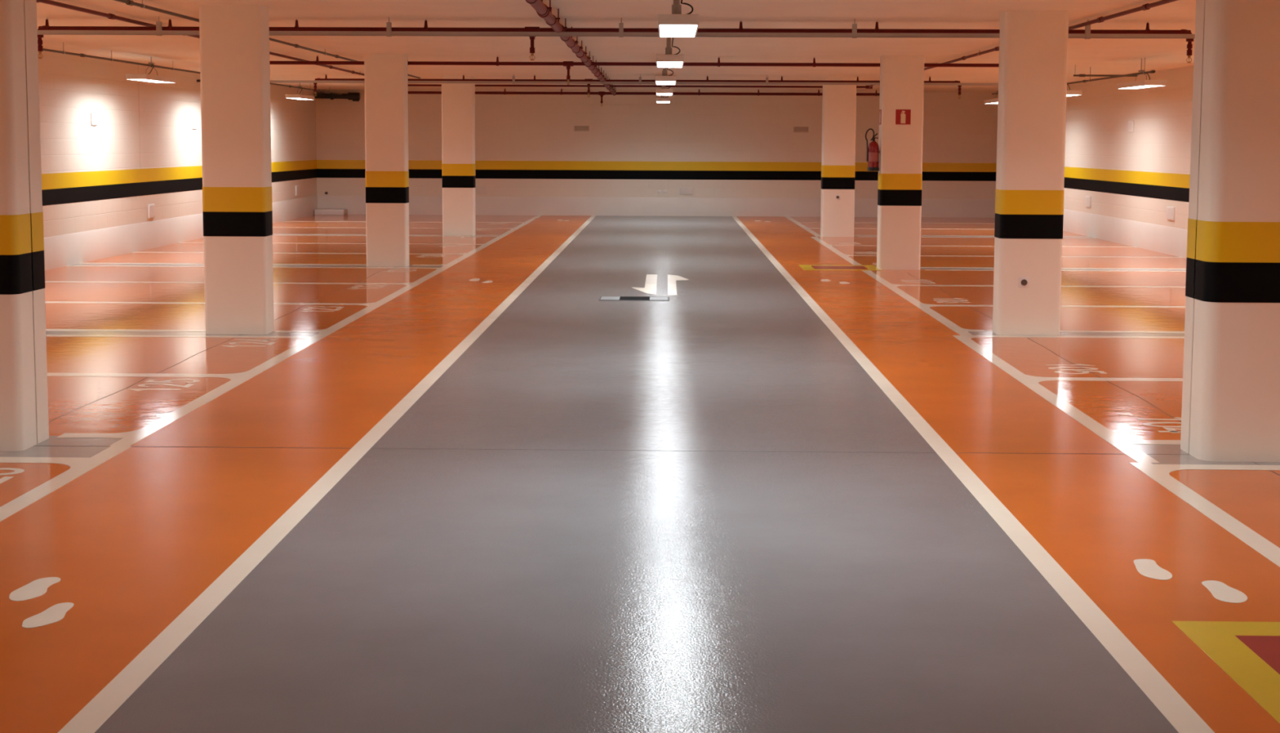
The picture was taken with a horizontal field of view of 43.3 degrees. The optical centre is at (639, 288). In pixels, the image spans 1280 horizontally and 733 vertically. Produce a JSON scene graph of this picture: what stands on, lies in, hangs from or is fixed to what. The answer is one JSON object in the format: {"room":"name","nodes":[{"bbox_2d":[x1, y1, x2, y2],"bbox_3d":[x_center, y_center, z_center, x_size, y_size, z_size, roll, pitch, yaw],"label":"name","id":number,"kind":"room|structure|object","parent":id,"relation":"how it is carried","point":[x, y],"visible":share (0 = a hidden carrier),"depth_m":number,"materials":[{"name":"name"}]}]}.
{"room":"parking garage","nodes":[
{"label":"parking garage","id":0,"kind":"room"},
{"bbox_2d":[37,50,317,271],"bbox_3d":[-7.454,-1.055,14.590,0.212,2.790,41.400,0,5,1],"label":"wall","id":1,"kind":"structure","parent":0,"point":[100,182],"depth_m":22.82,"materials":[{"name":"beige paint"}]},
{"bbox_2d":[90,113,97,125],"bbox_3d":[-7.231,-2.245,21.387,0.024,0.160,0.220,0,5,1],"label":"outlet box","id":2,"kind":"object","parent":1,"relation":"attached to","point":[94,117],"visible":1,"depth_m":21.35,"materials":[{"name":"white plastic"}]},
{"bbox_2d":[147,204,155,218],"bbox_3d":[-7.199,-1.142,23.777,0.024,0.200,0.260,0,5,1],"label":"outlet box","id":3,"kind":"object","parent":1,"relation":"attached to","point":[151,208],"visible":1,"depth_m":23.74,"materials":[{"name":"white plastic"}]},
{"bbox_2d":[36,0,1195,92],"bbox_3d":[0.111,-2.524,14.331,15.330,0.250,41.400,0,5,1],"label":"ceiling","id":4,"kind":"structure","parent":0,"point":[1104,56],"depth_m":17.41,"materials":[{"name":"white paint"}]},
{"bbox_2d":[125,57,176,83],"bbox_3d":[-6.460,-2.904,21.335,0.270,0.322,1.260,0,5,1],"label":"ceiling light","id":5,"kind":"object","parent":4,"relation":"hanging from","point":[148,77],"visible":1,"depth_m":21.12,"materials":[{"name":"white"}]},
{"bbox_2d":[129,79,166,82],"bbox_3d":[-6.460,-2.754,21.349,0.248,0.013,1.238,0,5,1],"label":"diffuser","id":6,"kind":"object","parent":5,"relation":"attached to","point":[141,80],"depth_m":21.28,"materials":[{"name":"white plastic"}]},
{"bbox_2d":[43,42,342,94],"bbox_3d":[-6.513,-2.743,18.538,0.040,0.135,31.200,0,5,1],"label":"conduit","id":7,"kind":"object","parent":4,"relation":"hanging from","point":[45,50],"visible":0.69,"depth_m":20.78,"materials":[{"name":"grey metal"}]},
{"bbox_2d":[36,0,364,75],"bbox_3d":[-4.497,-2.625,17.160,0.049,0.102,24.502,0,5,1],"label":"pipe","id":8,"kind":"object","parent":4,"relation":"hanging from","point":[111,16],"visible":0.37,"depth_m":14.06,"materials":[{"name":"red metal"}]},
{"bbox_2d":[113,0,420,79],"bbox_3d":[-3.840,-2.524,15.903,0.055,0.070,22.000,0,5,1],"label":"conduit","id":9,"kind":"object","parent":4,"relation":"hanging from","point":[130,2],"visible":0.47,"depth_m":13.88,"materials":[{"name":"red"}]},
{"bbox_2d":[284,83,315,100],"bbox_3d":[-6.362,-3.710,30.198,0.270,0.322,1.260,0,5,1],"label":"ceiling light","id":10,"kind":"object","parent":4,"relation":"hanging from","point":[302,97],"visible":0.97,"depth_m":29.93,"materials":[{"name":"white"}]},
{"bbox_2d":[525,0,616,95],"bbox_3d":[-0.667,-2.737,18.793,0.131,0.141,29.901,0,5,1],"label":"pipe","id":11,"kind":"object","parent":4,"relation":"hanging from","point":[544,12],"visible":0.92,"depth_m":15.40,"materials":[{"name":"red metal"}]},
{"bbox_2d":[37,17,1193,62],"bbox_3d":[-0.257,-2.236,14.543,10.436,0.365,0.074,0,5,1],"label":"pipe","id":12,"kind":"object","parent":4,"relation":"hanging from","point":[1189,46],"visible":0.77,"depth_m":14.52,"materials":[{"name":"red metal"}]},
{"bbox_2d":[37,16,1195,39],"bbox_3d":[-0.086,-2.308,14.273,12.660,0.171,0.046,0,5,1],"label":"pipe","id":13,"kind":"object","parent":4,"relation":"hanging from","point":[1087,35],"visible":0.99,"depth_m":14.26,"materials":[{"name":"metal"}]},
{"bbox_2d":[269,55,999,84],"bbox_3d":[-0.145,-2.796,20.697,10.568,0.365,0.066,0,5,1],"label":"pipe","id":14,"kind":"object","parent":4,"relation":"hanging from","point":[568,64],"visible":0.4,"depth_m":20.67,"materials":[{"name":"red metal"}]},
{"bbox_2d":[270,74,998,85],"bbox_3d":[-0.007,-3.399,26.224,12.600,0.163,0.046,0,5,1],"label":"pipe","id":15,"kind":"object","parent":4,"relation":"hanging from","point":[640,82],"visible":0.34,"depth_m":26.21,"materials":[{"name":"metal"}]},
{"bbox_2d":[313,74,961,98],"bbox_3d":[-0.058,-3.325,26.512,10.648,0.365,0.066,0,5,1],"label":"pipe","id":16,"kind":"object","parent":4,"relation":"hanging from","point":[326,78],"visible":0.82,"depth_m":26.48,"materials":[{"name":"red metal"}]},
{"bbox_2d":[408,84,872,88],"bbox_3d":[-0.113,-3.676,29.294,8.645,0.060,0.060,0,5,1],"label":"pipe","id":17,"kind":"object","parent":4,"relation":"hanging from","point":[409,85],"visible":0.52,"depth_m":29.28,"materials":[{"name":"red metal"}]},
{"bbox_2d":[408,88,879,105],"bbox_3d":[0.065,-3.940,33.283,10.578,0.365,0.076,0,5,1],"label":"pipe","id":18,"kind":"object","parent":4,"relation":"hanging from","point":[601,94],"visible":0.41,"depth_m":33.25,"materials":[{"name":"red metal"}]},
{"bbox_2d":[656,95,670,102],"bbox_3d":[0.454,-3.787,31.383,0.270,0.322,1.260,0,5,1],"label":"ceiling light","id":19,"kind":"object","parent":4,"relation":"hanging from","point":[663,100],"visible":0.63,"depth_m":30.77,"materials":[{"name":"white"}]},
{"bbox_2d":[655,84,672,95],"bbox_3d":[0.397,-3.312,26.155,0.270,0.322,1.260,0,5,1],"label":"ceiling light","id":20,"kind":"object","parent":4,"relation":"hanging from","point":[663,91],"visible":0.71,"depth_m":25.55,"materials":[{"name":"white plastic"}]},
{"bbox_2d":[654,67,675,84],"bbox_3d":[0.339,-2.859,21.175,0.270,0.322,1.260,0,5,1],"label":"ceiling light","id":21,"kind":"object","parent":4,"relation":"hanging from","point":[664,79],"visible":0.92,"depth_m":20.57,"materials":[{"name":"white"}]},
{"bbox_2d":[656,37,684,67],"bbox_3d":[0.300,-2.401,16.146,0.270,0.322,1.260,0,5,1],"label":"ceiling light","id":22,"kind":"object","parent":4,"relation":"hanging from","point":[667,60],"visible":0.91,"depth_m":15.67,"materials":[{"name":"white plastic"}]},
{"bbox_2d":[657,62,682,67],"bbox_3d":[0.299,-2.251,16.160,0.248,0.013,1.238,0,5,1],"label":"diffuser","id":23,"kind":"object","parent":22,"relation":"attached to","point":[660,64],"depth_m":16.22,"materials":[{"name":"white plastic"}]},
{"bbox_2d":[657,0,698,37],"bbox_3d":[0.265,-1.955,11.246,0.270,0.322,1.260,0,5,1],"label":"ceiling light","id":24,"kind":"object","parent":4,"relation":"hanging from","point":[676,24],"visible":1,"depth_m":10.77,"materials":[{"name":"white plastic"}]},
{"bbox_2d":[659,25,697,36],"bbox_3d":[0.264,-1.805,11.260,0.248,0.013,1.238,0,5,1],"label":"diffuser","id":25,"kind":"object","parent":24,"relation":"attached to","point":[664,30],"depth_m":11.23,"materials":[{"name":"white plastic"}]},
{"bbox_2d":[983,91,998,104],"bbox_3d":[6.461,-3.529,29.097,0.270,0.367,1.260,0,5,1],"label":"ceiling light","id":26,"kind":"object","parent":4,"relation":"hanging from","point":[995,101],"visible":0.41,"depth_m":29.18,"materials":[{"name":"white"}]},
{"bbox_2d":[868,0,1178,88],"bbox_3d":[3.961,-2.575,17.024,0.060,0.102,24.501,0,5,1],"label":"pipe","id":27,"kind":"object","parent":4,"relation":"hanging from","point":[1146,6],"visible":0.5,"depth_m":13.64,"materials":[{"name":"red metal"}]},
{"bbox_2d":[991,57,1155,94],"bbox_3d":[6.434,-3.220,24.832,0.040,0.210,9.551,0,5,0],"label":"conduit","id":28,"kind":"object","parent":4,"relation":"hanging from","point":[1151,71],"visible":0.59,"depth_m":21.87,"materials":[{"name":"grey"}]},
{"bbox_2d":[1066,84,1082,97],"bbox_3d":[6.456,-3.121,24.615,0.270,0.367,1.260,0,5,1],"label":"ceiling light","id":29,"kind":"object","parent":4,"relation":"hanging from","point":[1069,93],"visible":0.24,"depth_m":24.00,"materials":[{"name":"white"}]},
{"bbox_2d":[1073,72,1137,76],"bbox_3d":[6.439,-3.011,22.315,0.880,0.170,0.040,0,5,1],"label":"conduit","id":30,"kind":"object","parent":4,"relation":"hanging from","point":[1074,74],"visible":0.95,"depth_m":22.31,"materials":[{"name":"silver metal"}]},
{"bbox_2d":[1116,58,1166,88],"bbox_3d":[6.410,-2.759,20.631,0.270,0.367,1.260,0,5,1],"label":"ceiling light","id":31,"kind":"object","parent":4,"relation":"hanging from","point":[1146,83],"visible":1,"depth_m":20.40,"materials":[{"name":"white"}]},
{"bbox_2d":[1120,85,1159,88],"bbox_3d":[6.409,-2.587,20.647,0.248,0.013,1.238,0,5,1],"label":"diffuser","id":32,"kind":"object","parent":31,"relation":"attached to","point":[1122,86],"depth_m":20.77,"materials":[{"name":"white plastic"}]},
{"bbox_2d":[0,214,1279,732],"bbox_3d":[0.099,0.280,14.586,15.330,0.003,41.400,0,5,1],"label":"floor","id":33,"kind":"structure","parent":0,"point":[696,510],"depth_m":7.10,"materials":[{"name":"paint"}]},
{"bbox_2d":[0,467,24,484],"bbox_3d":[-3.167,0.899,7.614,0.376,0.001,0.525,0,5,1],"label":"stall number","id":34,"kind":"object","parent":33,"relation":"on","point":[3,479],"visible":1,"depth_m":7.75,"materials":[{"name":"beige paint"}]},
{"bbox_2d":[0,0,48,451],"bbox_3d":[-3.456,-0.523,8.386,0.576,2.690,0.404,0,5,1],"label":"concrete pillar","id":35,"kind":"structure","parent":33,"relation":"on","point":[24,393],"depth_m":8.29,"materials":[{"name":"white paint"}]},
{"bbox_2d":[8,577,60,601],"bbox_3d":[-2.164,1.072,5.762,0.121,0.001,0.309,0,5,1],"label":"footprints","id":36,"kind":"object","parent":33,"relation":"on","point":[37,588],"visible":1,"depth_m":5.75,"materials":[{"name":"beige paint"}]},
{"bbox_2d":[0,457,88,468],"bbox_3d":[-5.118,0.852,8.026,4.687,0.001,0.300,0,5,1],"label":"parking line","id":37,"kind":"object","parent":33,"relation":"on","point":[72,462],"visible":1,"depth_m":8.07,"materials":[{"name":"beige paint"}]},
{"bbox_2d":[22,602,74,628],"bbox_3d":[-1.994,1.101,5.446,0.120,0.001,0.294,0,5,1],"label":"footprints","id":38,"kind":"object","parent":33,"relation":"on","point":[56,612],"visible":1,"depth_m":5.42,"materials":[{"name":"beige paint"}]},
{"bbox_2d":[0,445,131,521],"bbox_3d":[-2.829,1.472,1.331,0.113,0.001,14.290,0,5,1],"label":"walkway line","id":39,"kind":"object","parent":33,"relation":"on","point":[46,488],"visible":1,"depth_m":7.55,"materials":[{"name":"beige paint"}]},
{"bbox_2d":[56,428,140,438],"bbox_3d":[-5.111,0.777,8.858,4.673,0.001,0.290,0,5,1],"label":"parking line","id":40,"kind":"object","parent":33,"relation":"on","point":[117,435],"visible":1,"depth_m":8.74,"materials":[{"name":"beige paint"}]},
{"bbox_2d":[47,371,246,380],"bbox_3d":[-5.070,0.579,11.028,4.683,0.001,0.470,0,5,1],"label":"parking line","id":41,"kind":"object","parent":33,"relation":"on","point":[231,376],"visible":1,"depth_m":10.99,"materials":[{"name":"beige paint"}]},
{"bbox_2d":[127,378,199,391],"bbox_3d":[-3.118,0.631,10.561,0.376,0.001,0.525,0,5,1],"label":"stall number","id":42,"kind":"object","parent":33,"relation":"on","point":[153,381],"visible":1,"depth_m":10.57,"materials":[{"name":"beige paint"}]},
{"bbox_2d":[45,334,311,340],"bbox_3d":[-5.030,0.389,13.119,4.692,0.001,0.270,0,5,1],"label":"parking line","id":43,"kind":"object","parent":33,"relation":"on","point":[305,338],"visible":0.9,"depth_m":13.17,"materials":[{"name":"beige paint"}]},
{"bbox_2d":[45,328,327,332],"bbox_3d":[-5.021,0.339,13.667,4.694,0.001,0.290,0,5,1],"label":"parking line","id":44,"kind":"object","parent":33,"relation":"on","point":[68,330],"visible":0.9,"depth_m":13.57,"materials":[{"name":"beige paint"}]},
{"bbox_2d":[44,301,375,306],"bbox_3d":[-4.979,0.139,15.873,4.704,0.001,0.460,0,5,1],"label":"parking line","id":45,"kind":"object","parent":33,"relation":"on","point":[365,304],"visible":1,"depth_m":15.85,"materials":[{"name":"beige paint"}]},
{"bbox_2d":[44,280,412,285],"bbox_3d":[-4.936,-0.068,18.148,4.714,0.001,0.450,0,5,1],"label":"parking line","id":46,"kind":"object","parent":33,"relation":"on","point":[406,284],"visible":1,"depth_m":18.13,"materials":[{"name":"beige paint"}]},
{"bbox_2d":[199,4,274,334],"bbox_3d":[-3.336,-0.975,13.359,0.521,2.690,0.274,0,5,1],"label":"concrete pillar","id":47,"kind":"structure","parent":33,"relation":"on","point":[235,73],"depth_m":13.23,"materials":[{"name":"white paint"}]},
{"bbox_2d":[221,338,278,346],"bbox_3d":[-3.082,0.431,12.758,0.378,0.001,0.518,0,5,1],"label":"stall number","id":48,"kind":"object","parent":33,"relation":"on","point":[266,340],"visible":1,"depth_m":12.79,"materials":[{"name":"beige paint"}]},
{"bbox_2d":[68,265,439,269],"bbox_3d":[-4.895,-0.267,20.338,4.723,0.001,0.270,0,5,1],"label":"parking line","id":49,"kind":"object","parent":33,"relation":"on","point":[68,265],"visible":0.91,"depth_m":20.41,"materials":[{"name":"beige paint"}]},
{"bbox_2d":[80,262,445,265],"bbox_3d":[-4.883,-0.324,20.961,4.725,0.001,0.280,0,5,1],"label":"parking line","id":50,"kind":"object","parent":33,"relation":"on","point":[81,263],"visible":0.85,"depth_m":20.89,"materials":[{"name":"beige paint"}]},
{"bbox_2d":[137,252,466,254],"bbox_3d":[-4.845,-0.505,22.957,4.734,0.001,0.450,0,5,1],"label":"parking line","id":51,"kind":"object","parent":33,"relation":"on","point":[138,252],"visible":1,"depth_m":22.93,"materials":[{"name":"beige paint"}]},
{"bbox_2d":[300,306,344,311],"bbox_3d":[-3.038,0.195,15.351,0.376,0.001,0.525,0,5,1],"label":"stall number","id":52,"kind":"object","parent":33,"relation":"on","point":[337,308],"visible":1,"depth_m":15.37,"materials":[{"name":"beige paint"}]},
{"bbox_2d":[108,215,542,446],"bbox_3d":[-2.449,-0.383,21.733,0.108,0.001,26.691,0,5,1],"label":"walkway line","id":53,"kind":"object","parent":33,"relation":"on","point":[150,428],"visible":1,"depth_m":11.63,"materials":[{"name":"beige paint"}]},
{"bbox_2d":[57,215,595,732],"bbox_3d":[-1.349,0.271,14.599,0.126,0.001,40.980,0,5,1],"label":"lane line","id":54,"kind":"object","parent":33,"relation":"on","point":[111,697],"visible":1,"depth_m":6.11,"materials":[{"name":"beige paint"}]},
{"bbox_2d":[314,208,347,215],"bbox_3d":[-6.676,-1.659,34.866,0.635,0.125,0.415,0,5,1],"label":"concrete curb","id":55,"kind":"object","parent":33,"relation":"on","point":[317,211],"visible":1,"depth_m":34.66,"materials":[{"name":"white concrete"}]},
{"bbox_2d":[179,242,484,244],"bbox_3d":[-4.804,-0.704,25.143,4.744,0.001,0.440,0,5,1],"label":"parking line","id":56,"kind":"object","parent":33,"relation":"on","point":[180,242],"visible":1,"depth_m":25.10,"materials":[{"name":"beige paint"}]},
{"bbox_2d":[348,284,387,288],"bbox_3d":[-2.999,-0.018,17.699,0.376,0.001,0.522,0,5,1],"label":"stall number","id":57,"kind":"object","parent":33,"relation":"on","point":[383,286],"visible":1,"depth_m":17.70,"materials":[{"name":"beige paint"}]},
{"bbox_2d":[364,53,408,266],"bbox_3d":[-3.227,-1.631,20.578,0.519,2.690,0.274,0,5,1],"label":"concrete pillar","id":58,"kind":"structure","parent":33,"relation":"on","point":[385,75],"depth_m":20.45,"materials":[{"name":"white paint"}]},
{"bbox_2d":[296,235,498,236],"bbox_3d":[-4.766,-0.890,27.189,4.753,0.001,0.270,0,5,1],"label":"parking line","id":59,"kind":"object","parent":33,"relation":"on","point":[296,235],"visible":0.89,"depth_m":27.23,"materials":[{"name":"beige paint"}]},
{"bbox_2d":[296,221,524,222],"bbox_3d":[-4.677,-1.319,31.909,4.773,0.001,0.450,0,5,1],"label":"parking line","id":60,"kind":"object","parent":33,"relation":"on","point":[296,221],"visible":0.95,"depth_m":31.90,"materials":[{"name":"beige paint"}]},
{"bbox_2d":[441,75,475,235],"bbox_3d":[-3.084,-2.256,27.448,0.544,2.690,0.274,0,5,1],"label":"concrete pillar","id":61,"kind":"structure","parent":33,"relation":"on","point":[458,100],"depth_m":27.32,"materials":[{"name":"white paint"}]},
{"bbox_2d":[599,296,669,300],"bbox_3d":[-0.057,0.099,16.530,0.715,0.006,0.380,0,5,1],"label":"floor drain","id":62,"kind":"object","parent":33,"relation":"on","point":[602,298],"visible":1,"depth_m":16.54,"materials":[{"name":"grey"}]},
{"bbox_2d":[631,274,657,294],"bbox_3d":[0.050,-0.056,18.262,0.280,0.001,2.540,0,5,1],"label":"arrow","id":63,"kind":"object","parent":33,"relation":"on","point":[651,283],"visible":1,"depth_m":18.06,"materials":[{"name":"beige paint"}]},
{"bbox_2d":[667,274,688,294],"bbox_3d":[0.439,-0.051,18.230,0.250,0.001,2.590,0,5,1],"label":"arrow","id":64,"kind":"object","parent":33,"relation":"on","point":[672,287],"visible":1,"depth_m":18.39,"materials":[{"name":"beige paint"}]},
{"bbox_2d":[784,216,821,236],"bbox_3d":[3.123,-1.223,31.235,0.113,0.001,7.430,0,5,1],"label":"floor line","id":65,"kind":"object","parent":33,"relation":"on","point":[798,224],"visible":1,"depth_m":30.57,"materials":[{"name":"beige paint"}]},
{"bbox_2d":[820,78,856,236],"bbox_3d":[3.388,-2.237,27.564,0.554,2.690,0.292,0,5,1],"label":"concrete pillar","id":66,"kind":"structure","parent":33,"relation":"on","point":[838,101],"depth_m":27.43,"materials":[{"name":"white paint"}]},
{"bbox_2d":[798,264,882,271],"bbox_3d":[2.564,-0.270,20.731,0.985,0.002,0.860,0,5,1],"label":"floor marking","id":67,"kind":"object","parent":33,"relation":"on","point":[804,267],"visible":1,"depth_m":20.67,"materials":[{"name":"yellow paint"}]},
{"bbox_2d":[799,222,979,223],"bbox_3d":[5.521,-1.317,32.387,4.650,0.001,0.440,0,5,1],"label":"parking line","id":68,"kind":"object","parent":33,"relation":"on","point":[799,222],"visible":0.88,"depth_m":32.39,"materials":[{"name":"beige paint"}]},
{"bbox_2d":[810,236,973,335],"bbox_3d":[2.846,-0.248,20.507,0.118,0.001,14.120,0,5,1],"label":"floor line","id":69,"kind":"object","parent":33,"relation":"on","point":[944,321],"visible":1,"depth_m":16.94,"materials":[{"name":"beige paint"}]},
{"bbox_2d":[876,55,924,270],"bbox_3d":[3.303,-1.592,20.473,0.529,2.690,0.274,0,5,1],"label":"concrete pillar","id":70,"kind":"structure","parent":33,"relation":"on","point":[900,183],"depth_m":20.35,"materials":[{"name":"white paint"}]},
{"bbox_2d":[865,128,879,171],"bbox_3d":[2.953,-1.757,20.428,0.153,0.538,0.171,4,6,35],"label":"fire extinguisher","id":71,"kind":"object","parent":70,"relation":"attached to","point":[873,151],"visible":1,"depth_m":20.39,"materials":[{"name":"red metal"}]},
{"bbox_2d":[895,109,911,124],"bbox_3d":[3.308,-2.157,20.283,0.188,0.188,0.006,0,5,1],"label":"fire sign","id":72,"kind":"object","parent":70,"relation":"attached to","point":[903,117],"visible":1,"depth_m":20.28,"materials":[{"name":"red plastic"}]},
{"bbox_2d":[933,297,971,302],"bbox_3d":[3.189,0.120,16.480,0.377,0.001,0.525,0,5,1],"label":"floor number","id":73,"kind":"object","parent":33,"relation":"on","point":[938,300],"visible":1,"depth_m":16.44,"materials":[{"name":"beige paint"}]},
{"bbox_2d":[822,236,1094,238],"bbox_3d":[5.441,-0.871,27.478,4.647,0.001,0.260,0,5,1],"label":"parking line","id":74,"kind":"object","parent":33,"relation":"on","point":[823,237],"visible":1,"depth_m":27.55,"materials":[{"name":"beige paint"}]},
{"bbox_2d":[732,216,1214,732],"bbox_3d":[1.690,0.289,14.550,0.104,0.001,40.980,0,5,1],"label":"lane line","id":75,"kind":"object","parent":33,"relation":"on","point":[1169,702],"visible":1,"depth_m":6.18,"materials":[{"name":"beige paint"}]},
{"bbox_2d":[830,244,1134,247],"bbox_3d":[5.351,-0.662,25.188,4.750,0.001,0.440,0,5,1],"label":"parking line","id":76,"kind":"object","parent":33,"relation":"on","point":[830,245],"visible":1,"depth_m":25.17,"materials":[{"name":"beige paint"}]},
{"bbox_2d":[845,254,1182,257],"bbox_3d":[5.314,-0.460,22.958,4.749,0.001,0.440,0,5,1],"label":"parking line","id":77,"kind":"object","parent":33,"relation":"on","point":[846,255],"visible":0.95,"depth_m":22.96,"materials":[{"name":"beige paint"}]},
{"bbox_2d":[870,269,1186,271],"bbox_3d":[5.271,-0.221,20.329,4.747,0.001,0.280,0,5,1],"label":"parking line","id":78,"kind":"object","parent":33,"relation":"on","point":[882,269],"visible":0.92,"depth_m":20.42,"materials":[{"name":"beige paint"}]},
{"bbox_2d":[992,10,1068,335],"bbox_3d":[3.272,-0.961,13.532,0.529,2.690,0.292,0,5,1],"label":"concrete pillar","id":79,"kind":"structure","parent":33,"relation":"on","point":[1029,193],"depth_m":13.40,"materials":[{"name":"white paint"}]},
{"bbox_2d":[892,284,1185,287],"bbox_3d":[5.236,-0.025,18.173,4.745,0.001,0.450,0,5,1],"label":"parking line","id":80,"kind":"object","parent":33,"relation":"on","point":[895,285],"visible":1,"depth_m":18.19,"materials":[{"name":"beige paint"}]},
{"bbox_2d":[920,266,1186,269],"bbox_3d":[5.280,-0.270,20.877,4.747,0.001,0.280,0,5,1],"label":"parking line","id":81,"kind":"object","parent":33,"relation":"on","point":[920,267],"visible":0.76,"depth_m":20.76,"materials":[{"name":"beige paint"}]},
{"bbox_2d":[924,303,1185,307],"bbox_3d":[5.200,0.180,15.928,4.744,0.001,0.460,0,5,1],"label":"parking line","id":82,"kind":"object","parent":33,"relation":"on","point":[926,304],"visible":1,"depth_m":15.94,"materials":[{"name":"beige paint"}]},
{"bbox_2d":[952,335,1159,462],"bbox_3d":[2.615,0.634,10.805,0.118,0.001,5.370,0,5,1],"label":"floor line","id":83,"kind":"object","parent":33,"relation":"on","point":[1103,432],"visible":1,"depth_m":9.84,"materials":[{"name":"beige paint"}]},
{"bbox_2d":[962,328,1184,333],"bbox_3d":[5.166,0.367,13.866,4.742,0.001,0.280,0,5,1],"label":"parking line","id":84,"kind":"object","parent":33,"relation":"on","point":[966,330],"visible":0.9,"depth_m":13.80,"materials":[{"name":"beige paint"}]},
{"bbox_2d":[965,335,1184,338],"bbox_3d":[5.122,0.417,13.319,4.812,0.001,0.280,0,5,1],"label":"parking line","id":85,"kind":"object","parent":33,"relation":"on","point":[969,336],"visible":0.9,"depth_m":13.41,"materials":[{"name":"beige paint"}]},
{"bbox_2d":[1045,363,1106,373],"bbox_3d":[3.106,0.571,11.522,0.377,0.001,0.525,0,5,1],"label":"floor number","id":86,"kind":"object","parent":33,"relation":"on","point":[1082,371],"visible":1,"depth_m":11.48,"materials":[{"name":"beige paint"}]},
{"bbox_2d":[1024,373,1182,382],"bbox_3d":[5.081,0.629,10.979,4.817,0.001,0.460,0,5,1],"label":"parking line","id":87,"kind":"object","parent":33,"relation":"on","point":[1037,379],"visible":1,"depth_m":11.01,"materials":[{"name":"beige paint"}]},
{"bbox_2d":[1119,435,1180,444],"bbox_3d":[5.041,0.833,8.739,4.821,0.001,0.280,0,5,1],"label":"parking line","id":88,"kind":"object","parent":33,"relation":"on","point":[1132,441],"visible":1,"depth_m":8.71,"materials":[{"name":"beige paint"}]},
{"bbox_2d":[1133,559,1172,580],"bbox_3d":[1.930,1.060,6.095,0.116,0.001,0.298,0,5,1],"label":"footprints","id":89,"kind":"object","parent":33,"relation":"on","point":[1148,568],"visible":1,"depth_m":6.08,"materials":[{"name":"beige paint"}]},
{"bbox_2d":[1137,417,1181,432],"bbox_3d":[3.069,0.779,9.235,0.379,0.001,0.518,0,5,1],"label":"floor number","id":90,"kind":"object","parent":33,"relation":"on","point":[1170,429],"visible":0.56,"depth_m":9.28,"materials":[{"name":"beige paint"}]},
{"bbox_2d":[1129,462,1279,566],"bbox_3d":[2.406,1.514,1.132,0.113,0.001,14.060,0,5,1],"label":"floor line","id":91,"kind":"object","parent":33,"relation":"on","point":[1255,540],"visible":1,"depth_m":7.03,"materials":[{"name":"beige paint"}]},
{"bbox_2d":[1154,464,1279,475],"bbox_3d":[5.004,0.908,7.913,4.867,0.001,0.280,0,5,1],"label":"parking line","id":92,"kind":"object","parent":33,"relation":"on","point":[1167,468],"visible":1,"depth_m":8.02,"materials":[{"name":"beige paint"}]},
{"bbox_2d":[1201,580,1247,603],"bbox_3d":[2.099,1.088,5.796,0.122,0.001,0.290,0,5,1],"label":"footprints","id":93,"kind":"object","parent":33,"relation":"on","point":[1220,590],"visible":1,"depth_m":5.78,"materials":[{"name":"beige paint"}]},
{"bbox_2d":[1172,621,1279,723],"bbox_3d":[2.317,1.171,4.881,1.070,0.002,1.085,0,5,1],"label":"floor marking","id":94,"kind":"object","parent":33,"relation":"on","point":[1248,652],"visible":1,"depth_m":5.11,"materials":[{"name":"yellow paint"}]},
{"bbox_2d":[1180,0,1279,462],"bbox_3d":[3.195,-0.480,8.248,0.686,2.690,0.404,0,5,1],"label":"concrete pillar","id":95,"kind":"structure","parent":33,"relation":"on","point":[1230,412],"depth_m":8.10,"materials":[{"name":"white paint"}]},
{"bbox_2d":[315,89,998,217],"bbox_3d":[0.446,-2.875,34.975,14.930,2.790,0.212,0,5,1],"label":"wall","id":96,"kind":"structure","parent":0,"point":[739,155],"depth_m":34.88,"materials":[{"name":"beige paint"}]},
{"bbox_2d":[314,91,359,101],"bbox_3d":[-6.521,-4.147,34.761,0.972,0.220,0.219,0,5,1],"label":"drain pipe","id":97,"kind":"object","parent":96,"relation":"attached to","point":[350,96],"visible":0.93,"depth_m":34.68,"materials":[{"name":"black plastic"}]},
{"bbox_2d":[475,186,486,194],"bbox_3d":[-3.473,-2.142,35.002,0.280,0.170,0.020,0,5,1],"label":"outlet box","id":98,"kind":"object","parent":96,"relation":"attached to","point":[478,189],"visible":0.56,"depth_m":34.99,"materials":[{"name":"white paint"}]},
{"bbox_2d":[574,125,589,131],"bbox_3d":[-1.258,-3.458,34.850,0.320,0.120,0.012,0,5,1],"label":"air vent","id":99,"kind":"object","parent":96,"relation":"in","point":[577,128],"visible":1,"depth_m":34.85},
{"bbox_2d":[679,186,692,195],"bbox_3d":[0.996,-2.115,34.930,0.280,0.170,0.020,0,5,1],"label":"outlet box","id":100,"kind":"object","parent":96,"relation":"attached to","point":[682,190],"visible":1,"depth_m":34.92,"materials":[{"name":"white paint"}]},
{"bbox_2d":[793,126,808,132],"bbox_3d":[3.472,-3.430,34.773,0.320,0.120,0.012,0,5,1],"label":"air vent","id":101,"kind":"object","parent":96,"relation":"in","point":[796,129],"visible":1,"depth_m":34.77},
{"bbox_2d":[1062,66,1193,258],"bbox_3d":[7.662,-0.965,14.346,0.212,2.790,41.400,0,5,1],"label":"wall","id":102,"kind":"structure","parent":0,"point":[1131,180],"depth_m":25.43,"materials":[{"name":"beige paint"}]},
{"bbox_2d":[1128,120,1133,132],"bbox_3d":[7.745,-2.557,25.448,0.024,0.180,0.260,0,5,1],"label":"outlet box","id":103,"kind":"object","parent":102,"relation":"attached to","point":[1131,123],"visible":1,"depth_m":25.41,"materials":[{"name":"white plastic"}]},
{"bbox_2d":[1166,206,1174,220],"bbox_3d":[7.704,-1.093,23.423,0.024,0.190,0.300,0,5,1],"label":"outlet box","id":104,"kind":"object","parent":102,"relation":"attached to","point":[1171,211],"visible":1,"depth_m":23.37,"materials":[{"name":"white plastic"}]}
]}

